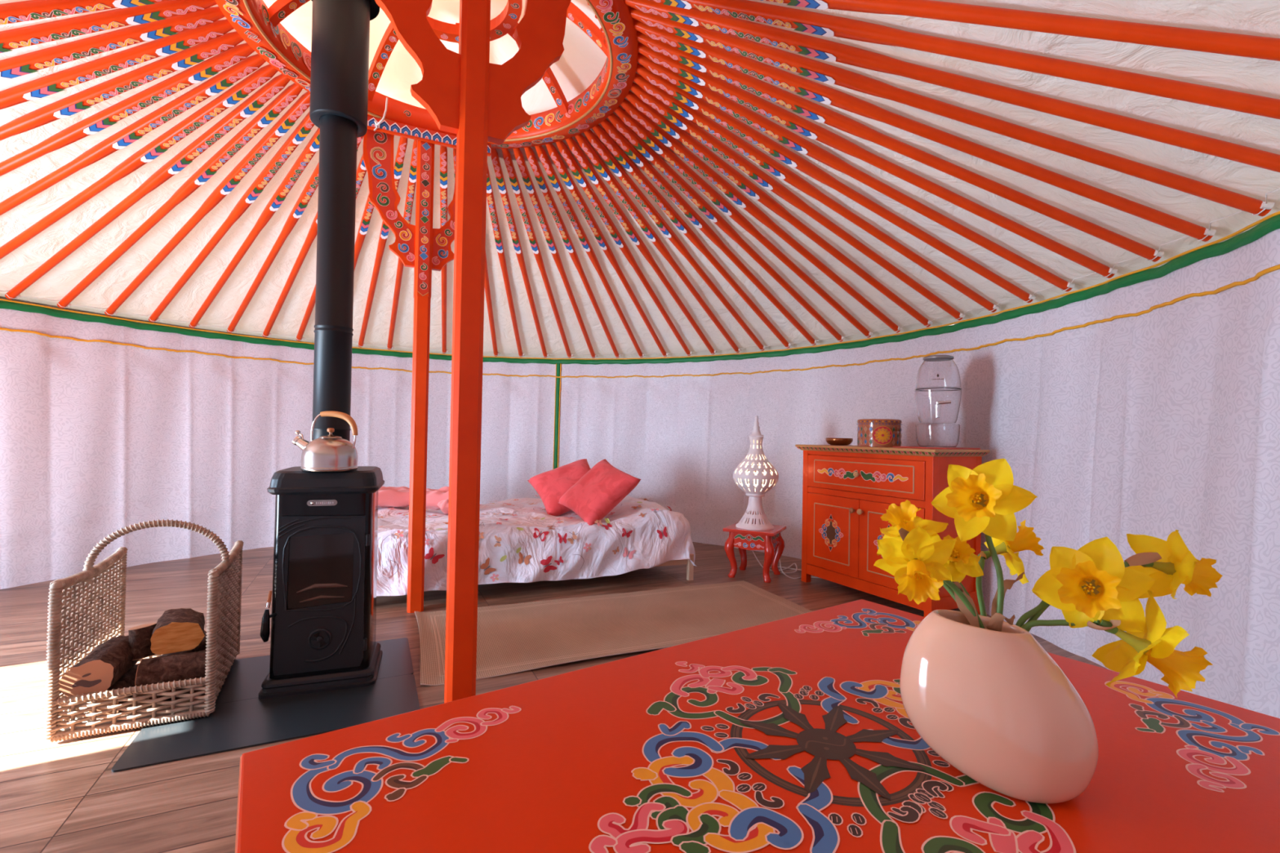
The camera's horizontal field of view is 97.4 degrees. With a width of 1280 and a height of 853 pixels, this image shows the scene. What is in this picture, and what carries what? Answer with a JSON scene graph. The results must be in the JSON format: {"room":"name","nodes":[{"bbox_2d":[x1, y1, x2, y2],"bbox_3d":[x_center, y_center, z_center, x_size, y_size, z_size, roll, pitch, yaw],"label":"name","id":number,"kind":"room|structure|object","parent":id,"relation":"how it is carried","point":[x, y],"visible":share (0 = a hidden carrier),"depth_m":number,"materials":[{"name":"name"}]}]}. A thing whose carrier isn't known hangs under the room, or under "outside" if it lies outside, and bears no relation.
{"room":"traditional dwelling","nodes":[
{"label":"traditional dwelling","id":0,"kind":"room"},
{"bbox_2d":[262,0,607,115],"bbox_3d":[-0.855,-1.938,2.474,1.800,0.340,1.800,1,-1,0],"label":"skylight","id":1,"kind":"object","parent":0,"point":[581,61],"depth_m":2.93,"materials":[{"name":"glass"}]},
{"bbox_2d":[0,542,1106,852],"bbox_3d":[-0.930,1.076,2.601,6.240,0.120,6.240,1,-1,0],"label":"floor","id":2,"kind":"structure","parent":0,"point":[65,796],"depth_m":2.07,"materials":[{"name":"brown wood"}]},
{"bbox_2d":[214,655,270,704],"bbox_3d":[-1.563,0.997,2.226,0.152,0.006,0.440,1,-1,-25],"label":"plate","id":3,"kind":"object","parent":2,"relation":"on","point":[245,678],"depth_m":2.21,"materials":[{"name":"black metal"}]},
{"bbox_2d":[111,674,419,772],"bbox_3d":[-1.220,1.000,1.948,0.833,0.006,0.358,1,-1,-25],"label":"plate","id":4,"kind":"object","parent":2,"relation":"on","point":[251,722],"visible":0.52,"depth_m":1.90,"materials":[{"name":"black metal"}]},
{"bbox_2d":[43,519,244,742],"bbox_3d":[-1.769,0.663,2.086,0.434,0.649,0.588,1,-1,-26],"label":"basket","id":5,"kind":"object","parent":4,"relation":"on","point":[67,717],"visible":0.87,"depth_m":1.91,"materials":[{"name":"beige wicker"}]},
{"bbox_2d":[88,662,139,719],"bbox_3d":[-1.824,0.923,1.967,0.081,0.088,0.271,1,-1,-27],"label":"log","id":6,"kind":"object","parent":5,"relation":"in","point":[127,679],"visible":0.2,"depth_m":1.96,"materials":[{"name":"brown wood"}]},
{"bbox_2d":[57,635,138,696],"bbox_3d":[-1.838,0.819,1.927,0.141,0.130,0.290,1,-1,-26],"label":"log","id":7,"kind":"object","parent":6,"relation":"on","point":[109,660],"visible":0.87,"depth_m":1.82,"materials":[{"name":"brown wood"}]},
{"bbox_2d":[128,622,156,660],"bbox_3d":[-1.797,0.777,2.030,0.088,0.117,0.088,1,-1,0],"label":"log","id":8,"kind":"object","parent":7,"relation":"on","point":[140,637],"visible":0.72,"depth_m":2.00,"materials":[{"name":"brown wood"}]},
{"bbox_2d":[148,684,205,701],"bbox_3d":[-1.618,0.930,1.994,0.182,0.076,0.068,1,-1,-27],"label":"log","id":9,"kind":"object","parent":5,"relation":"in","point":[179,689],"visible":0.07,"depth_m":1.96,"materials":[{"name":"brown wood"}]},
{"bbox_2d":[134,649,206,686],"bbox_3d":[-1.613,0.846,1.967,0.209,0.101,0.111,1,-1,-25],"label":"log","id":10,"kind":"object","parent":9,"relation":"on","point":[171,668],"visible":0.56,"depth_m":1.93,"materials":[{"name":"brown wood"}]},
{"bbox_2d":[150,608,204,654],"bbox_3d":[-1.688,0.742,2.059,0.151,0.112,0.211,2,-1,-37],"label":"log","id":11,"kind":"object","parent":10,"relation":"on","point":[181,629],"visible":0.98,"depth_m":1.99,"materials":[{"name":"brown wood"}]},
{"bbox_2d":[376,637,413,679],"bbox_3d":[-1.077,1.008,2.457,0.137,0.006,0.441,1,-1,-25],"label":"plate","id":12,"kind":"object","parent":2,"relation":"on","point":[396,659],"depth_m":2.43,"materials":[{"name":"black metal"}]},
{"bbox_2d":[258,466,384,698],"bbox_3d":[-1.260,0.586,2.269,0.392,0.829,0.390,1,-1,-20],"label":"wood stove","id":13,"kind":"object","parent":12,"relation":"on","point":[323,615],"visible":1,"depth_m":2.13,"materials":[{"name":"black metal"}]},
{"bbox_2d":[292,410,357,471],"bbox_3d":[-1.215,0.054,2.197,0.216,0.230,0.196,1,-1,36],"label":"kettle","id":14,"kind":"object","parent":13,"relation":"on","point":[326,453],"visible":1,"depth_m":2.13,"materials":[{"name":"silver metal"}]},
{"bbox_2d":[309,0,379,441],"bbox_3d":[-1.279,-0.983,2.374,0.290,2.310,0.290,1,-1,0],"label":"flue pipe","id":15,"kind":"object","parent":13,"relation":"on","point":[340,46],"visible":0.81,"depth_m":2.31,"materials":[{"name":"black metal"}]},
{"bbox_2d":[363,115,490,613],"bbox_3d":[-1.215,-0.307,3.113,0.690,2.648,0.112,1,-1,-25],"label":"support post","id":16,"kind":"object","parent":2,"relation":"on","point":[422,247],"visible":0.73,"depth_m":3.08,"materials":[{"name":"orange paint"}]},
{"bbox_2d":[214,0,638,148],"bbox_3d":[-0.857,-1.808,2.473,1.707,0.374,1.707,1,-1,19],"label":"ring","id":17,"kind":"object","parent":16,"relation":"on","point":[259,25],"visible":0.7,"depth_m":2.65,"materials":[{"name":"orange paint"}]},
{"bbox_2d":[0,0,168,25],"bbox_3d":[-2.681,-1.252,1.823,2.183,0.960,0.066,1,-1,-17],"label":"pole","id":18,"kind":"object","parent":17,"relation":"attached to","point":[30,10],"visible":1,"depth_m":2.00,"materials":[{"name":"orange paint"}]},
{"bbox_2d":[0,0,217,53],"bbox_3d":[-2.734,-1.251,1.971,2.196,0.960,0.066,1,-1,-12],"label":"pole","id":19,"kind":"object","parent":17,"relation":"attached to","point":[27,36],"visible":0.98,"depth_m":2.12,"materials":[{"name":"orange paint"}]},
{"bbox_2d":[0,6,225,80],"bbox_3d":[-2.774,-1.250,2.122,2.209,0.960,0.066,1,-1,-8],"label":"pole","id":20,"kind":"object","parent":17,"relation":"attached to","point":[31,62],"visible":0.95,"depth_m":2.21,"materials":[{"name":"orange paint"}]},
{"bbox_2d":[0,18,234,109],"bbox_3d":[-2.802,-1.248,2.276,2.223,0.960,0.066,1,-1,-3],"label":"pole","id":21,"kind":"object","parent":17,"relation":"attached to","point":[55,82],"visible":0.98,"depth_m":2.31,"materials":[{"name":"orange paint"}]},
{"bbox_2d":[0,31,244,140],"bbox_3d":[-2.818,-1.247,2.432,2.236,0.960,0.066,1,-1,1],"label":"pole","id":22,"kind":"object","parent":17,"relation":"attached to","point":[82,100],"visible":0.98,"depth_m":2.41,"materials":[{"name":"orange paint"}]},
{"bbox_2d":[0,43,255,176],"bbox_3d":[-2.821,-1.245,2.588,2.249,0.960,0.066,1,-1,6],"label":"pole","id":23,"kind":"object","parent":17,"relation":"attached to","point":[208,68],"visible":0.96,"depth_m":2.53,"materials":[{"name":"orange paint"}]},
{"bbox_2d":[0,53,266,215],"bbox_3d":[-2.811,-1.243,2.744,2.262,0.960,0.066,1,-1,11],"label":"pole","id":24,"kind":"object","parent":17,"relation":"attached to","point":[224,80],"visible":0.97,"depth_m":2.66,"materials":[{"name":"orange paint"}]},
{"bbox_2d":[0,64,277,259],"bbox_3d":[-2.789,-1.240,2.899,2.275,0.960,0.066,1,-1,15],"label":"pole","id":25,"kind":"object","parent":17,"relation":"attached to","point":[240,91],"visible":0.98,"depth_m":2.80,"materials":[{"name":"orange paint"}]},
{"bbox_2d":[4,73,290,299],"bbox_3d":[-2.751,-1.238,3.062,2.287,0.960,0.066,1,-1,19],"label":"pole","id":26,"kind":"object","parent":17,"relation":"attached to","point":[255,102],"visible":0.99,"depth_m":2.94,"materials":[{"name":"orange paint"}]},
{"bbox_2d":[57,83,302,308],"bbox_3d":[-2.708,-1.235,3.201,2.298,0.960,0.068,1,-1,24],"label":"pole","id":27,"kind":"object","parent":17,"relation":"attached to","point":[273,110],"visible":0.99,"depth_m":3.06,"materials":[{"name":"orange paint"}]},
{"bbox_2d":[104,91,310,315],"bbox_3d":[-2.650,-1.232,3.346,2.310,0.960,0.068,1,-1,28],"label":"pole","id":28,"kind":"object","parent":17,"relation":"attached to","point":[298,108],"visible":0.98,"depth_m":3.18,"materials":[{"name":"orange paint"}]},
{"bbox_2d":[148,111,314,322],"bbox_3d":[-2.580,-1.229,3.486,2.320,0.960,0.068,1,-1,33],"label":"pole","id":29,"kind":"object","parent":17,"relation":"attached to","point":[304,128],"visible":0.87,"depth_m":3.32,"materials":[{"name":"orange paint"}]},
{"bbox_2d":[189,128,319,328],"bbox_3d":[-2.499,-1.226,3.620,2.330,0.960,0.066,0,-1,37],"label":"pole","id":30,"kind":"object","parent":17,"relation":"attached to","point":[279,196],"visible":0.8,"depth_m":3.46,"materials":[{"name":"orange paint"}]},
{"bbox_2d":[226,162,319,333],"bbox_3d":[-2.407,-1.223,3.747,2.340,0.960,0.066,0,-1,42],"label":"pole","id":31,"kind":"object","parent":17,"relation":"attached to","point":[300,206],"visible":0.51,"depth_m":3.70,"materials":[{"name":"orange paint"}]},
{"bbox_2d":[262,136,363,337],"bbox_3d":[-2.306,-1.219,3.866,0.066,0.960,2.348,2,-1,-44],"label":"pole","id":32,"kind":"object","parent":17,"relation":"attached to","point":[313,232],"visible":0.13,"depth_m":4.03,"materials":[{"name":"orange paint"}]},
{"bbox_2d":[295,153,366,341],"bbox_3d":[-2.195,-1.216,3.977,0.066,0.960,2.356,2,-1,-40],"label":"pole","id":33,"kind":"object","parent":17,"relation":"attached to","point":[361,171],"visible":0.3,"depth_m":4.37,"materials":[{"name":"orange paint"}]},
{"bbox_2d":[354,134,394,270],"bbox_3d":[-2.076,-1.212,4.078,0.066,0.960,2.363,2,-1,-35],"label":"pole","id":34,"kind":"object","parent":17,"relation":"attached to","point":[368,210],"visible":0.24,"depth_m":3.79,"materials":[{"name":"orange paint"}]},
{"bbox_2d":[357,136,407,347],"bbox_3d":[-1.949,-1.209,4.169,0.066,0.960,2.369,1,-1,-31],"label":"pole","id":35,"kind":"object","parent":17,"relation":"attached to","point":[398,164],"visible":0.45,"depth_m":4.02,"materials":[{"name":"orange paint"}]},
{"bbox_2d":[386,139,417,350],"bbox_3d":[-1.815,-1.206,4.250,0.066,0.960,2.374,1,-1,-27],"label":"pole","id":36,"kind":"object","parent":17,"relation":"attached to","point":[412,173],"visible":0.73,"depth_m":3.77,"materials":[{"name":"orange paint"}]},
{"bbox_2d":[440,145,448,353],"bbox_3d":[-1.530,-1.199,4.378,0.068,0.960,2.381,1,-1,-18],"label":"pole","id":37,"kind":"object","parent":17,"relation":"attached to","point":[443,150],"visible":0.76,"depth_m":3.79,"materials":[{"name":"orange paint"}]},
{"bbox_2d":[484,249,500,355],"bbox_3d":[-1.228,-1.192,4.459,0.066,0.960,2.385,1,-1,-10],"label":"pole","id":38,"kind":"object","parent":17,"relation":"attached to","point":[487,291],"visible":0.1,"depth_m":4.87,"materials":[{"name":"orange paint"}]},
{"bbox_2d":[486,164,524,357],"bbox_3d":[-1.073,-1.189,4.481,0.066,0.960,2.385,1,-1,-5],"label":"pole","id":39,"kind":"object","parent":17,"relation":"attached to","point":[490,196],"visible":0.82,"depth_m":4.19,"materials":[{"name":"orange paint"}]},
{"bbox_2d":[490,148,549,357],"bbox_3d":[-0.917,-1.186,4.490,0.066,0.960,2.384,1,-1,-1],"label":"pole","id":40,"kind":"object","parent":17,"relation":"attached to","point":[494,154],"visible":0.97,"depth_m":4.02,"materials":[{"name":"orange paint"}]},
{"bbox_2d":[0,188,1279,355],"bbox_3d":[-0.896,-0.771,2.623,6.050,0.032,6.050,1,-1,0],"label":"cord","id":41,"kind":"object","parent":40,"relation":"attached to","point":[1277,188],"visible":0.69,"depth_m":3.58,"materials":[{"name":"white fabric"}]},
{"bbox_2d":[502,148,573,358],"bbox_3d":[-0.760,-1.183,4.487,0.067,0.960,2.382,1,-1,3],"label":"pole","id":42,"kind":"object","parent":17,"relation":"attached to","point":[507,157],"visible":0.99,"depth_m":4.00,"materials":[{"name":"orange paint"}]},
{"bbox_2d":[513,147,597,358],"bbox_3d":[-0.605,-1.181,4.471,0.067,0.960,2.380,1,-1,8],"label":"pole","id":43,"kind":"object","parent":17,"relation":"attached to","point":[526,178],"visible":0.98,"depth_m":3.99,"materials":[{"name":"orange paint"}]},
{"bbox_2d":[524,146,621,358],"bbox_3d":[-0.451,-1.179,4.443,0.068,0.960,2.376,1,-1,12],"label":"pole","id":44,"kind":"object","parent":17,"relation":"attached to","point":[531,156],"visible":0.98,"depth_m":3.96,"materials":[{"name":"orange paint"}]},
{"bbox_2d":[534,145,644,357],"bbox_3d":[-0.300,-1.176,4.402,0.068,0.960,2.371,1,-1,16],"label":"pole","id":45,"kind":"object","parent":17,"relation":"attached to","point":[541,153],"visible":0.97,"depth_m":3.92,"materials":[{"name":"orange paint"}]},
{"bbox_2d":[545,143,668,356],"bbox_3d":[-0.152,-1.174,4.350,0.068,0.960,2.366,1,-1,21],"label":"pole","id":46,"kind":"object","parent":17,"relation":"attached to","point":[564,173],"visible":0.98,"depth_m":3.89,"materials":[{"name":"orange paint"}]},
{"bbox_2d":[555,140,693,355],"bbox_3d":[-0.010,-1.173,4.285,0.067,0.960,2.359,1,-1,25],"label":"pole","id":47,"kind":"object","parent":17,"relation":"attached to","point":[565,152],"visible":0.95,"depth_m":3.85,"materials":[{"name":"orange paint"}]},
{"bbox_2d":[565,137,716,354],"bbox_3d":[0.127,-1.171,4.210,0.068,0.960,2.352,1,-1,29],"label":"pole","id":48,"kind":"object","parent":17,"relation":"attached to","point":[573,145],"visible":0.98,"depth_m":3.79,"materials":[{"name":"orange paint"}]},
{"bbox_2d":[574,133,741,352],"bbox_3d":[0.258,-1.170,4.123,0.066,0.960,2.344,1,-1,34],"label":"pole","id":49,"kind":"object","parent":17,"relation":"attached to","point":[600,166],"visible":0.95,"depth_m":3.73,"materials":[{"name":"orange paint"}]},
{"bbox_2d":[583,128,766,351],"bbox_3d":[0.381,-1.169,4.027,0.066,0.960,2.335,0,-1,38],"label":"pole","id":50,"kind":"object","parent":17,"relation":"attached to","point":[594,140],"visible":1,"depth_m":3.66,"materials":[{"name":"orange paint"}]},
{"bbox_2d":[592,124,791,348],"bbox_3d":[0.496,-1.168,3.921,0.068,0.960,2.325,0,-1,42],"label":"pole","id":51,"kind":"object","parent":17,"relation":"attached to","point":[602,134],"visible":0.98,"depth_m":3.59,"materials":[{"name":"orange paint"}]},
{"bbox_2d":[600,119,817,345],"bbox_3d":[0.602,-1.167,3.806,2.315,0.960,0.066,2,-1,-43],"label":"pole","id":52,"kind":"object","parent":17,"relation":"attached to","point":[631,151],"visible":0.97,"depth_m":3.51,"materials":[{"name":"orange paint"}]},
{"bbox_2d":[607,112,844,342],"bbox_3d":[0.698,-1.167,3.683,2.304,0.960,0.066,2,-1,-39],"label":"pole","id":53,"kind":"object","parent":17,"relation":"attached to","point":[643,148],"visible":0.99,"depth_m":3.42,"materials":[{"name":"orange paint"}]},
{"bbox_2d":[613,106,873,337],"bbox_3d":[0.785,-1.167,3.552,2.292,0.960,0.066,2,-1,-34],"label":"pole","id":54,"kind":"object","parent":17,"relation":"attached to","point":[653,142],"visible":0.97,"depth_m":3.33,"materials":[{"name":"orange paint"}]},
{"bbox_2d":[620,98,902,333],"bbox_3d":[0.860,-1.168,3.415,2.280,0.960,0.066,1,-1,-30],"label":"pole","id":55,"kind":"object","parent":17,"relation":"attached to","point":[661,135],"visible":0.98,"depth_m":3.23,"materials":[{"name":"orange paint"}]},
{"bbox_2d":[625,90,933,327],"bbox_3d":[0.924,-1.168,3.272,2.268,0.960,0.066,1,-1,-25],"label":"pole","id":56,"kind":"object","parent":17,"relation":"attached to","point":[668,126],"visible":0.98,"depth_m":3.12,"materials":[{"name":"orange paint"}]},
{"bbox_2d":[630,82,964,320],"bbox_3d":[0.977,-1.169,3.125,2.255,0.960,0.068,1,-1,-21],"label":"pole","id":57,"kind":"object","parent":17,"relation":"attached to","point":[755,173],"visible":0.98,"depth_m":3.00,"materials":[{"name":"orange paint"}]},
{"bbox_2d":[633,73,999,312],"bbox_3d":[1.017,-1.171,2.974,2.242,0.960,0.066,1,-1,-16],"label":"pole","id":58,"kind":"object","parent":17,"relation":"attached to","point":[778,170],"visible":0.95,"depth_m":2.88,"materials":[{"name":"orange paint"}]},
{"bbox_2d":[635,63,1035,302],"bbox_3d":[1.045,-1.172,2.820,2.229,0.960,0.068,1,-1,-12],"label":"pole","id":59,"kind":"object","parent":17,"relation":"attached to","point":[782,153],"visible":0.97,"depth_m":2.76,"materials":[{"name":"orange paint"}]},
{"bbox_2d":[637,53,1075,292],"bbox_3d":[1.061,-1.174,2.664,2.215,0.960,0.068,1,-1,-7],"label":"pole","id":60,"kind":"object","parent":17,"relation":"attached to","point":[785,136],"visible":0.93,"depth_m":2.63,"materials":[{"name":"orange paint"}]},
{"bbox_2d":[637,42,1117,278],"bbox_3d":[1.064,-1.175,2.507,2.202,0.960,0.066,1,-1,-3],"label":"pole","id":61,"kind":"object","parent":17,"relation":"attached to","point":[793,122],"visible":0.94,"depth_m":2.49,"materials":[{"name":"orange paint"}]},
{"bbox_2d":[636,31,1164,262],"bbox_3d":[1.054,-1.178,2.351,2.189,0.960,0.068,1,-1,2],"label":"pole","id":62,"kind":"object","parent":17,"relation":"attached to","point":[800,105],"visible":0.97,"depth_m":2.33,"materials":[{"name":"orange paint"}]},
{"bbox_2d":[633,18,1216,241],"bbox_3d":[1.032,-1.180,2.196,2.176,0.960,0.066,1,-1,7],"label":"pole","id":63,"kind":"object","parent":17,"relation":"attached to","point":[807,88],"visible":0.98,"depth_m":2.18,"materials":[{"name":"orange paint"}]},
{"bbox_2d":[623,0,1279,172],"bbox_3d":[0.952,-1.185,1.895,2.150,0.960,0.067,1,-1,16],"label":"pole","id":64,"kind":"object","parent":17,"relation":"attached to","point":[813,46],"visible":1,"depth_m":1.85,"materials":[{"name":"orange paint"}]},
{"bbox_2d":[629,6,1274,216],"bbox_3d":[0.998,-1.183,2.044,2.163,0.960,0.066,1,-1,12],"label":"pole","id":65,"kind":"object","parent":17,"relation":"attached to","point":[806,67],"visible":0.98,"depth_m":2.01,"materials":[{"name":"orange paint"}]},
{"bbox_2d":[649,0,1279,119],"bbox_3d":[0.893,-1.188,1.749,2.138,0.960,0.068,1,-1,21],"label":"pole","id":66,"kind":"object","parent":17,"relation":"attached to","point":[815,23],"visible":1,"depth_m":1.68,"materials":[{"name":"orange paint"}]},
{"bbox_2d":[760,0,1279,61],"bbox_3d":[0.823,-1.191,1.609,2.127,0.960,0.068,1,-1,26],"label":"pole","id":67,"kind":"object","parent":17,"relation":"attached to","point":[1191,39],"visible":1,"depth_m":1.45,"materials":[{"name":"orange paint"}]},
{"bbox_2d":[374,0,571,702],"bbox_3d":[-0.527,-0.312,1.716,0.690,2.648,0.109,1,-1,-26],"label":"support post","id":68,"kind":"object","parent":2,"relation":"on","point":[473,98],"visible":0.95,"depth_m":1.67,"materials":[{"name":"orange paint"}]},
{"bbox_2d":[414,580,812,685],"bbox_3d":[-0.070,1.026,3.016,2.098,0.029,0.945,1,-1,-23],"label":"rug","id":69,"kind":"object","parent":2,"relation":"on","point":[512,638],"visible":0.78,"depth_m":2.93,"materials":[{"name":"carpet"}]},
{"bbox_2d":[656,553,693,580],"bbox_3d":[-0.884,0.945,4.076,2.150,0.179,1.362,1,-1,-22],"label":"bed","id":70,"kind":"object","parent":2,"relation":"on","point":[690,567],"visible":0.16,"depth_m":3.84,"materials":[{"name":"beige wood"}]},
{"bbox_2d":[444,529,690,566],"bbox_3d":[-0.881,0.764,4.078,2.130,0.180,1.330,1,-1,-22],"label":"mattress","id":71,"kind":"object","parent":70,"relation":"on","point":[686,535],"visible":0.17,"depth_m":3.84,"materials":[{"name":"white"}]},
{"bbox_2d":[376,495,697,595],"bbox_3d":[-0.862,0.732,4.057,2.246,0.457,1.410,1,-1,-22],"label":"duvet","id":72,"kind":"object","parent":71,"relation":"on","point":[519,542],"visible":0.55,"depth_m":3.55,"materials":[{"name":"white fabric"}]},
{"bbox_2d":[377,486,409,506],"bbox_3d":[-1.856,0.514,4.089,0.501,0.157,0.298,2,-1,-42],"label":"pillow","id":73,"kind":"object","parent":72,"relation":"on","point":[388,496],"visible":0.52,"depth_m":4.02,"materials":[{"name":"pink fabric"}]},
{"bbox_2d":[426,486,448,510],"bbox_3d":[-1.432,0.517,4.056,0.361,0.168,0.239,1,-1,-16],"label":"pillow","id":74,"kind":"object","parent":72,"relation":"on","point":[433,496],"visible":0.37,"depth_m":3.96,"materials":[{"name":"pink fabric"}]},
{"bbox_2d":[527,458,591,515],"bbox_3d":[-0.538,0.456,4.234,0.556,0.410,0.364,1,-1,-23],"label":"cushion","id":75,"kind":"object","parent":72,"relation":"on","point":[552,485],"visible":0.62,"depth_m":4.17,"materials":[{"name":"pink fabric"}]},
{"bbox_2d":[558,458,640,525],"bbox_3d":[-0.288,0.446,3.855,0.356,0.423,0.533,2,-1,-35],"label":"cushion","id":76,"kind":"object","parent":72,"relation":"on","point":[602,488],"visible":0.99,"depth_m":3.74,"materials":[{"name":"pink fabric"}]},
{"bbox_2d":[723,521,786,582],"bbox_3d":[0.822,0.893,4.019,0.360,0.346,0.360,1,-1,28],"label":"stool","id":77,"kind":"object","parent":2,"relation":"on","point":[771,541],"visible":0.98,"depth_m":3.92,"materials":[{"name":"red paint"}]},
{"bbox_2d":[733,415,778,530],"bbox_3d":[0.829,0.320,4.027,0.320,0.798,0.320,2,-1,-44],"label":"table lamp","id":78,"kind":"object","parent":77,"relation":"on","point":[755,490],"visible":1,"depth_m":3.96,"materials":[{"name":"white ceramic"}]},
{"bbox_2d":[235,599,1279,852],"bbox_3d":[0.199,0.681,0.617,1.069,0.661,0.637,2,-1,-34],"label":"table","id":79,"kind":"object","parent":2,"relation":"on","point":[796,734],"visible":0.85,"depth_m":0.57,"materials":[{"name":"red paint"}]},
{"bbox_2d":[899,609,1098,804],"bbox_3d":[0.361,0.277,0.577,0.172,0.153,0.108,1,-1,33],"label":"vase","id":80,"kind":"object","parent":79,"relation":"on","point":[995,706],"visible":1,"depth_m":0.54,"materials":[{"name":"pink ceramic"}]},
{"bbox_2d":[876,499,970,625],"bbox_3d":[0.321,0.171,0.631,0.103,0.177,0.068,1,-1,13],"label":"daffodil","id":81,"kind":"object","parent":80,"relation":"in","point":[903,516],"visible":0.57,"depth_m":0.63,"materials":[{"name":"yellow plant"}]},
{"bbox_2d":[873,524,984,628],"bbox_3d":[0.308,0.178,0.571,0.122,0.160,0.079,1,-1,0],"label":"daffodil","id":82,"kind":"object","parent":80,"relation":"in","point":[916,563],"visible":0.97,"depth_m":0.57,"materials":[{"name":"yellow plant"}]},
{"bbox_2d":[941,534,983,613],"bbox_3d":[0.351,0.190,0.629,0.067,0.140,0.060,1,-1,28],"label":"daffodil","id":83,"kind":"object","parent":80,"relation":"in","point":[962,562],"visible":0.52,"depth_m":0.62,"materials":[{"name":"yellow plant"}]},
{"bbox_2d":[950,581,979,627],"bbox_3d":[0.346,0.196,0.597,0.031,0.061,0.009,1,-1,22],"label":"sheath","id":84,"kind":"object","parent":80,"relation":"in","point":[973,620],"visible":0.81,"depth_m":0.60,"materials":[{"name":"brown plant"}]},
{"bbox_2d":[931,457,1037,614],"bbox_3d":[0.358,0.147,0.595,0.081,0.227,0.080,1,-1,0],"label":"daffodil","id":85,"kind":"object","parent":80,"relation":"in","point":[984,499],"visible":0.95,"depth_m":0.59,"materials":[{"name":"yellow plant"}]},
{"bbox_2d":[975,520,1044,616],"bbox_3d":[0.422,0.185,0.639,0.073,0.153,0.128,1,-1,25],"label":"daffodil","id":86,"kind":"object","parent":80,"relation":"in","point":[1025,539],"visible":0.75,"depth_m":0.65,"materials":[{"name":"yellow plant"}]},
{"bbox_2d":[1015,537,1155,631],"bbox_3d":[0.438,0.179,0.559,0.097,0.144,0.095,1,-1,-17],"label":"daffodil","id":87,"kind":"object","parent":80,"relation":"in","point":[1092,582],"visible":0.96,"depth_m":0.55,"materials":[{"name":"yellow plant"}]},
{"bbox_2d":[1021,590,1213,697],"bbox_3d":[0.452,0.203,0.540,0.140,0.096,0.099,1,-1,0],"label":"daffodil","id":88,"kind":"object","parent":80,"relation":"in","point":[1128,656],"visible":0.92,"depth_m":0.53,"materials":[{"name":"yellow plant"}]},
{"bbox_2d":[1026,529,1222,631],"bbox_3d":[0.494,0.180,0.597,0.219,0.146,0.082,1,-1,0],"label":"daffodil","id":89,"kind":"object","parent":80,"relation":"in","point":[1170,562],"visible":0.83,"depth_m":0.59,"materials":[{"name":"yellow plant"}]},
{"bbox_2d":[795,444,990,617],"bbox_3d":[1.528,0.601,3.545,0.484,0.944,1.065,1,-1,-27],"label":"base cabinet","id":90,"kind":"object","parent":2,"relation":"on","point":[846,490],"visible":0.72,"depth_m":3.41,"materials":[{"name":"orange paint"}]},
{"bbox_2d":[856,418,902,447],"bbox_3d":[1.535,0.042,3.602,0.274,0.174,0.268,1,-1,0],"label":"box","id":91,"kind":"object","parent":90,"relation":"on","point":[882,433],"visible":0.98,"depth_m":3.49,"materials":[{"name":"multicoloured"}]},
{"bbox_2d":[893,446,980,449],"bbox_3d":[1.716,0.124,3.260,0.300,0.009,0.340,1,-1,-27],"label":"serving board","id":92,"kind":"object","parent":90,"relation":"on","point":[920,447],"visible":0.9,"depth_m":3.14,"materials":[{"name":"red"}]},
{"bbox_2d":[915,355,961,447],"bbox_3d":[1.725,-0.146,3.233,0.242,0.528,0.285,1,-1,0],"label":"dispenser","id":93,"kind":"object","parent":92,"relation":"on","point":[938,388],"visible":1,"depth_m":3.17,"materials":[{"name":"clear glass"}]},
{"bbox_2d":[915,387,961,423],"bbox_3d":[1.724,-0.118,3.254,0.242,0.198,0.242,1,-1,0],"label":"jar","id":94,"kind":"object","parent":93,"relation":"on","point":[926,399],"depth_m":3.16,"materials":[{"name":"clear glass"}]},
{"bbox_2d":[933,400,951,417],"bbox_3d":[1.683,-0.096,3.125,0.082,0.096,0.057,1,-1,28],"label":"tap","id":95,"kind":"object","parent":93,"relation":"on","point":[941,408],"depth_m":3.14,"materials":[{"name":"metal"}]},
{"bbox_2d":[0,228,1279,718],"bbox_3d":[-0.913,0.149,2.611,6.146,1.735,6.147,1,-1,-28],"label":"wall","id":96,"kind":"structure","parent":0,"point":[1162,421],"depth_m":3.66,"materials":[{"name":"white fabric"}]},
{"bbox_2d":[552,363,560,469],"bbox_3d":[-0.840,0.206,5.636,0.054,1.700,0.105,1,-1,0],"label":"trim","id":97,"kind":"structure","parent":96,"relation":"attached to","point":[557,384],"depth_m":5.65,"materials":[{"name":"green"}]},
{"bbox_2d":[0,210,1279,364],"bbox_3d":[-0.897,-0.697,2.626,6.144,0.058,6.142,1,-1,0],"label":"trim","id":98,"kind":"structure","parent":96,"relation":"attached to","point":[1272,224],"depth_m":3.75,"materials":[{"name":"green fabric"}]},
{"bbox_2d":[0,264,1279,377],"bbox_3d":[-0.900,-0.545,2.622,6.130,0.030,6.135,1,-1,-27],"label":"trim","id":99,"kind":"structure","parent":96,"relation":"attached to","point":[1264,272],"depth_m":3.67,"materials":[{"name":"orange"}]},
{"bbox_2d":[0,0,1279,358],"bbox_3d":[-0.889,-1.238,2.638,6.315,0.996,6.315,1,-1,-32],"label":"ceiling","id":100,"kind":"structure","parent":0,"point":[1253,76],"depth_m":3.05,"materials":[{"name":"white fabric"}]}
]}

